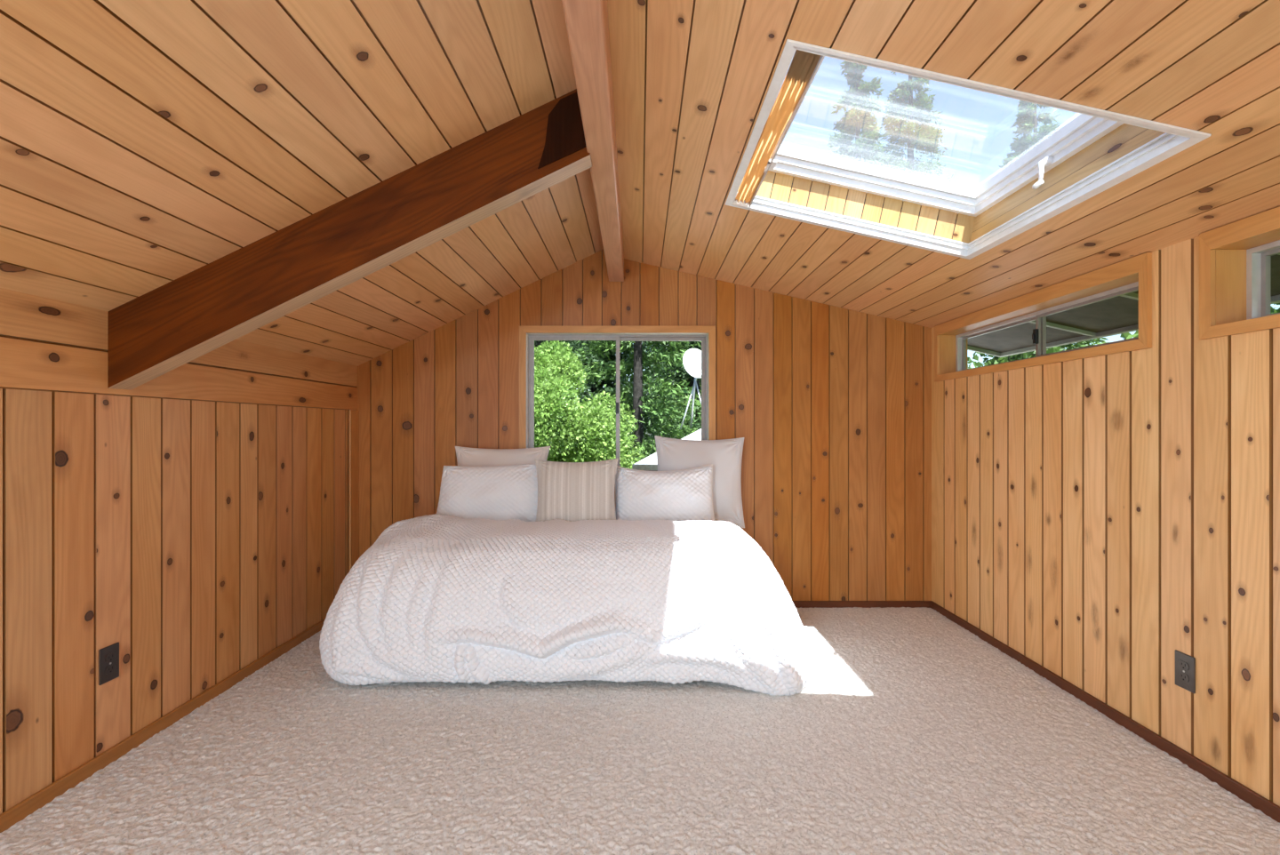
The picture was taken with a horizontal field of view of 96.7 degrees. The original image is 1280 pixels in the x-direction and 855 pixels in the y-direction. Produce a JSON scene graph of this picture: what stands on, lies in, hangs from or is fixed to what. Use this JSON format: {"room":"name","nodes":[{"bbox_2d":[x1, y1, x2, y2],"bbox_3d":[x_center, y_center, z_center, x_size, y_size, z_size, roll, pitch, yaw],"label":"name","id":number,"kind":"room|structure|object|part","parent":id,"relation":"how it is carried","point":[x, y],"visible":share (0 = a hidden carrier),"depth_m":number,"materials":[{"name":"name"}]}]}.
{"room":"bedroom","nodes":[
{"label":"bedroom","id":0,"kind":"room"},
{"bbox_2d":[0,288,357,814],"bbox_3d":[-1.830,0.345,0.600,0.161,1.550,6.000,0,0,0],"label":"wall","id":1,"kind":"structure","parent":0,"point":[193,519],"depth_m":2.02,"materials":[{"name":"brown wood"}]},
{"bbox_2d":[98,642,119,685],"bbox_3d":[-1.755,0.778,1.883,0.008,0.117,0.069,0,0,0],"label":"wall outlet","id":2,"kind":"object","parent":1,"relation":"attached to","point":[108,657],"visible":1,"depth_m":1.88,"materials":[{"name":"black plastic"}]},
{"bbox_2d":[104,664,115,674],"bbox_3d":[-1.753,0.797,1.883,0.002,0.027,0.034,0,0,0],"label":"receptacle","id":3,"kind":"object","parent":2,"relation":"attached to","point":[109,668],"depth_m":1.88,"materials":[{"name":"black plastic"}]},
{"bbox_2d":[105,652,115,663],"bbox_3d":[-1.753,0.758,1.883,0.002,0.027,0.034,0,0,0],"label":"receptacle","id":4,"kind":"object","parent":2,"relation":"attached to","point":[110,657],"depth_m":1.88,"materials":[{"name":"black plastic"}]},
{"bbox_2d":[0,618,325,832],"bbox_3d":[-1.753,1.085,0.560,0.014,0.050,5.920,0,0,0],"label":"baseboard","id":5,"kind":"structure","parent":1,"relation":"attached to","point":[20,811],"depth_m":1.96,"materials":[{"name":"brown wood"}]},
{"bbox_2d":[349,409,358,570],"bbox_3d":[-1.745,0.474,3.469,0.010,1.172,0.098,0,0,0],"label":"trim","id":6,"kind":"structure","parent":1,"relation":"attached to","point":[353,413],"depth_m":3.45,"materials":[{"name":"brown wood"}]},
{"bbox_2d":[0,0,1279,366],"bbox_3d":[0.019,-0.773,0.520,3.623,0.802,6.040,0,0,0],"label":"ceiling","id":7,"kind":"structure","parent":0,"point":[144,144],"depth_m":1.50,"materials":[{"name":"brown wood"}]},
{"bbox_2d":[107,88,591,390],"bbox_3d":[-0.959,-0.641,1.912,1.587,1.018,0.090,0,0,0],"label":"beam","id":8,"kind":"structure","parent":7,"relation":"attached to","point":[206,308],"depth_m":1.87,"materials":[{"name":"brown wood"}]},
{"bbox_3d":[-0.250,-0.989,1.869,0.170,0.273,0.004,0,0,0],"label":"joint plate","id":9,"kind":"part","parent":8,"relation":"part of","materials":[{"name":"brown wood"}]},
{"bbox_2d":[561,0,623,281],"bbox_3d":[-0.120,-1.053,0.560,0.093,0.294,5.921,0,0,0],"label":"ridge beam","id":10,"kind":"structure","parent":7,"relation":"attached to","point":[586,20],"depth_m":1.62,"materials":[{"name":"brown wood"}]},
{"bbox_2d":[725,39,1211,259],"bbox_3d":[0.892,-0.970,1.885,1.192,0.521,1.106,0,0,0],"label":"skylight","id":11,"kind":"object","parent":7,"relation":"attached to","point":[1094,133],"visible":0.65,"depth_m":2.19,"materials":[{"name":"white metal"}]},
{"bbox_2d":[735,49,824,207],"bbox_3d":[0.434,-0.937,1.885,0.082,0.047,0.966,0,0,0],"label":"skylight shaft side","id":12,"kind":"object","parent":11,"relation":"attached to","point":[804,66],"visible":0.93,"depth_m":1.73,"materials":[{"name":"brown wood"}]},
{"bbox_3d":[0.459,-0.923,2.000,0.033,0.019,0.070,0,0,0],"label":"handle","id":13,"kind":"part","parent":12,"relation":"part of","materials":[{"name":"white plastic"}]},
{"bbox_3d":[0.898,-1.074,1.885,1.179,0.304,1.106,0,0,0],"label":"sash","id":14,"kind":"part","parent":11,"relation":"part of","materials":[{"name":"white plastic"}]},
{"bbox_3d":[0.887,-1.026,1.885,1.182,0.316,1.106,0,0,0],"label":"fixed frame","id":15,"kind":"part","parent":11,"relation":"part of","materials":[{"name":"white plastic"}]},
{"bbox_3d":[1.351,-0.856,1.922,0.079,0.112,0.060,0,0,0],"label":"crank handle","id":16,"kind":"part","parent":11,"relation":"part of","materials":[{"name":"white plastic"}]},
{"bbox_2d":[0,607,1279,854],"bbox_3d":[0.022,1.200,0.560,3.764,0.201,6.120,0,0,0],"label":"floor","id":17,"kind":"structure","parent":0,"point":[909,732],"depth_m":1.83,"materials":[{"name":"carpet"}]},
{"bbox_3d":[-0.383,0.845,2.970,1.715,0.519,1.040,0,0,0],"label":"bed","id":18,"kind":"object","parent":17,"relation":"on","visible":0},
{"bbox_2d":[436,464,537,521],"bbox_3d":[-0.827,0.386,3.186,0.641,0.377,0.176,0,0,-3],"label":"pillow","id":19,"kind":"object","parent":18,"relation":"on","point":[509,492],"visible":0.71,"depth_m":3.13,"materials":[{"name":"fabric"}]},
{"bbox_2d":[455,446,550,465],"bbox_3d":[-0.825,0.305,3.382,0.576,0.398,0.158,0,0,4],"label":"pillow","id":20,"kind":"object","parent":18,"relation":"on","point":[466,456],"visible":0.3,"depth_m":3.37,"materials":[{"name":"fabric"}]},
{"bbox_2d":[319,513,813,695],"bbox_3d":[-0.325,0.777,2.677,2.202,0.664,0.728,0,0,0],"label":"duvet","id":21,"kind":"object","parent":18,"relation":"on","point":[436,597],"visible":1,"depth_m":2.41,"materials":[{"name":"fabric"}]},
{"bbox_2d":[534,458,618,521],"bbox_3d":[-0.345,0.365,3.075,0.466,0.402,0.140,0,0,4],"label":"cushion","id":22,"kind":"object","parent":18,"relation":"on","point":[571,492],"visible":0.73,"depth_m":3.03,"materials":[{"name":"fabric"}]},
{"bbox_2d":[615,464,714,521],"bbox_3d":[0.135,0.385,3.187,0.567,0.367,0.175,0,0,-3],"label":"pillow","id":23,"kind":"object","parent":18,"relation":"on","point":[685,494],"visible":0.73,"depth_m":3.13,"materials":[{"name":"fabric"}]},
{"bbox_2d":[654,435,744,527],"bbox_3d":[0.352,0.315,3.373,0.543,0.543,0.167,0,0,3],"label":"pillow","id":24,"kind":"object","parent":18,"relation":"on","point":[725,455],"visible":0.62,"depth_m":3.34,"materials":[{"name":"grey fabric"}]},
{"bbox_2d":[355,249,931,600],"bbox_3d":[0.022,-0.013,3.595,3.864,2.265,0.151,0,0,0],"label":"wall","id":25,"kind":"structure","parent":0,"point":[830,406],"depth_m":3.52,"materials":[{"name":"brown wood"}]},
{"bbox_2d":[519,326,715,471],"bbox_3d":[-0.140,-0.145,3.576,1.212,0.974,0.147,0,0,0],"label":"window","id":26,"kind":"structure","parent":25,"relation":"in","point":[527,334],"depth_m":3.54,"materials":[{"name":"brown wood"}]},
{"bbox_3d":[-0.409,-0.145,3.594,0.565,0.866,0.016,0,0,0],"label":"sash","id":27,"kind":"part","parent":26,"relation":"part of","materials":[{"name":"glass"}]},
{"bbox_3d":[0.129,-0.145,3.616,0.565,0.866,0.016,0,0,0],"label":"sash","id":28,"kind":"part","parent":26,"relation":"part of","materials":[{"name":"glass"}]},
{"bbox_2d":[792,600,931,607],"bbox_3d":[0.029,1.088,3.513,3.550,0.044,0.012,0,0,0],"label":"baseboard","id":29,"kind":"structure","parent":25,"relation":"attached to","point":[797,604],"depth_m":3.51,"materials":[{"name":"brown wood"}]},
{"bbox_2d":[769,130,1279,357],"bbox_3d":[0.084,-0.717,0.515,4.817,1.132,6.730,0,0,0],"label":"roof","id":30,"kind":"structure","parent":0,"point":[1119,315],"depth_m":2.97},
{"bbox_2d":[931,235,1279,806],"bbox_3d":[1.879,0.224,0.560,0.151,1.792,6.080,0,0,0],"label":"wall","id":31,"kind":"structure","parent":0,"point":[1101,518],"depth_m":2.06,"materials":[{"name":"brown wood"}]},
{"bbox_2d":[934,252,1151,381],"bbox_3d":[1.878,-0.452,2.730,0.182,0.336,1.452,0,0,0],"label":"window","id":32,"kind":"structure","parent":31,"relation":"in","point":[1134,274],"depth_m":2.54,"materials":[{"name":"brown wood"}]},
{"bbox_3d":[1.935,-0.440,3.063,0.016,0.208,0.682,0,0,0],"label":"sash","id":33,"kind":"part","parent":32,"relation":"part of","materials":[{"name":"metal"}]},
{"bbox_3d":[1.924,-0.440,2.730,0.050,0.239,1.379,0,0,0],"label":"frame","id":34,"kind":"part","parent":32,"relation":"part of","materials":[{"name":"grey metal"}]},
{"bbox_3d":[1.913,-0.440,2.397,0.016,0.208,0.682,0,0,0],"label":"sash","id":35,"kind":"part","parent":32,"relation":"part of","materials":[{"name":"metal"}]},
{"bbox_2d":[930,600,1279,823],"bbox_3d":[1.797,1.087,0.553,0.012,0.046,5.907,0,0,0],"label":"baseboard","id":36,"kind":"structure","parent":31,"relation":"attached to","point":[1268,808],"depth_m":2.05,"materials":[{"name":"brown wood"}]},
{"bbox_2d":[1175,649,1195,693],"bbox_3d":[1.800,0.803,1.880,0.008,0.117,0.069,0,0,0],"label":"wall outlet","id":37,"kind":"object","parent":31,"relation":"attached to","point":[1185,664],"visible":1,"depth_m":1.87,"materials":[{"name":"plastic"}]},
{"bbox_2d":[1178,672,1189,682],"bbox_3d":[1.797,0.823,1.880,0.002,0.027,0.034,0,0,0],"label":"receptacle","id":38,"kind":"object","parent":37,"relation":"attached to","point":[1183,676],"depth_m":1.88,"materials":[{"name":"black plastic"}]},
{"bbox_2d":[1178,660,1189,671],"bbox_3d":[1.797,0.783,1.880,0.002,0.027,0.034,0,0,0],"label":"receptacle","id":39,"kind":"object","parent":37,"relation":"attached to","point":[1183,665],"depth_m":1.88,"materials":[{"name":"black plastic"}]},
{"bbox_2d":[1199,206,1279,339],"bbox_3d":[1.878,-0.452,1.092,0.182,0.336,1.452,0,0,0],"label":"window","id":40,"kind":"structure","parent":31,"relation":"in","point":[1235,257],"depth_m":1.77,"materials":[{"name":"brown wood"}]},
{"bbox_3d":[1.924,-0.440,1.092,0.050,0.239,1.379,0,0,0],"label":"frame","id":41,"kind":"part","parent":40,"relation":"part of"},
{"bbox_3d":[1.935,-0.440,1.425,0.016,0.208,0.682,0,0,0],"label":"sash","id":42,"kind":"part","parent":40,"relation":"part of","materials":[{"name":"glass"}]},
{"label":"outside","id":43,"kind":"structure","parent":0,"visible":0},
{"bbox_3d":[10.000,4.450,20.000,100.000,0.300,100.000,0,0,0],"label":"ground","id":44,"kind":"structure","parent":43,"visible":0},
{"bbox_2d":[534,340,597,420],"bbox_3d":[-3.715,-2.970,19.953,5.804,14.541,5.574,0,0,0],"label":"conifer tree","id":45,"kind":"object","parent":44,"relation":"on","point":[575,345],"visible":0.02,"depth_m":19.90,"materials":[{"name":"green plant"}]},
{"bbox_2d":[534,340,643,469],"bbox_3d":[-1.332,1.428,8.407,2.877,5.744,2.869,0,0,16],"label":"bush","id":46,"kind":"object","parent":44,"relation":"on","point":[569,439],"visible":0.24,"depth_m":7.93,"materials":[{"name":"green plant"}]},
{"bbox_2d":[541,340,687,454],"bbox_3d":[-2.361,-1.603,27.002,7.348,11.806,7.472,0,0,-36],"label":"leafy tree","id":47,"kind":"object","parent":44,"relation":"on","point":[595,388],"visible":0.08,"depth_m":26.27,"materials":[{"name":"green plant"}]},
{"bbox_2d":[573,340,701,467],"bbox_3d":[-0.126,-1.483,13.391,5.415,11.718,5.472,0,0,7],"label":"conifer tree","id":48,"kind":"object","parent":44,"relation":"on","point":[640,404],"visible":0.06,"depth_m":13.15,"materials":[{"name":"green plant"}]},
{"bbox_2d":[625,341,700,463],"bbox_3d":[0.791,-4.513,34.165,6.627,17.625,7.058,0,0,41],"label":"conifer tree","id":49,"kind":"object","parent":44,"relation":"on","point":[646,341],"visible":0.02,"depth_m":33.82,"materials":[{"name":"green plant"}]},
{"bbox_2d":[632,428,701,470],"bbox_3d":[1.770,2.127,7.025,3.660,4.345,5.150,0,0,0],"label":"roof","id":50,"kind":"structure","parent":44,"relation":"on","point":[650,462],"depth_m":4.65,"materials":[{"name":"white"}]},
{"bbox_2d":[680,348,701,429],"bbox_3d":[0.878,-0.622,8.833,0.449,1.276,0.417,0,0,16],"label":"satellite dish","id":51,"kind":"object","parent":50,"relation":"on","point":[692,359],"visible":0.8,"depth_m":8.94,"materials":[{"name":"silver metal"}]},
{"bbox_2d":[642,343,701,420],"bbox_3d":[4.493,-2.785,45.487,11.375,14.169,10.199,0,0,-28],"label":"leafy tree","id":52,"kind":"object","parent":44,"relation":"on","point":[644,343],"visible":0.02,"depth_m":44.13,"materials":[{"name":"green plant"}]},
{"bbox_2d":[643,341,701,439],"bbox_3d":[1.810,-3.784,18.863,3.374,16.168,3.789,0,0,-33],"label":"conifer tree","id":53,"kind":"object","parent":44,"relation":"on","point":[682,374],"visible":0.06,"depth_m":18.54,"materials":[{"name":"green plant"}]},
{"bbox_2d":[826,60,893,167],"bbox_3d":[6.948,-4.039,17.950,5.558,16.678,5.423,0,0,15],"label":"conifer tree","id":54,"kind":"object","parent":44,"relation":"on","point":[860,116],"visible":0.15,"depth_m":17.79,"materials":[{"name":"green plant"}]},
{"bbox_2d":[875,71,975,368],"bbox_3d":[12.427,-7.471,26.401,7.144,23.542,7.086,0,0,3],"label":"conifer tree","id":55,"kind":"object","parent":44,"relation":"on","point":[924,132],"visible":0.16,"depth_m":26.19,"materials":[{"name":"green plant"}]},
{"bbox_2d":[967,344,1072,368],"bbox_3d":[6.261,1.092,10.252,5.013,6.417,5.032,0,0,0],"label":"leafy tree","id":56,"kind":"object","parent":44,"relation":"on","point":[995,360],"visible":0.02,"depth_m":9.52,"materials":[{"name":"green plant"}]},
{"bbox_2d":[967,99,1109,368],"bbox_3d":[13.146,-3.525,18.890,6.540,15.698,6.337,0,0,44],"label":"conifer tree","id":57,"kind":"object","parent":44,"relation":"on","point":[1027,120],"visible":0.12,"depth_m":18.91,"materials":[{"name":"green plant"}]},
{"bbox_2d":[1120,303,1279,339],"bbox_3d":[7.847,1.247,5.576,5.251,6.106,4.931,0,0,-42],"label":"leafy tree","id":58,"kind":"object","parent":44,"relation":"on","point":[1127,335],"visible":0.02,"depth_m":6.14,"materials":[{"name":"green plant"}]}
]}

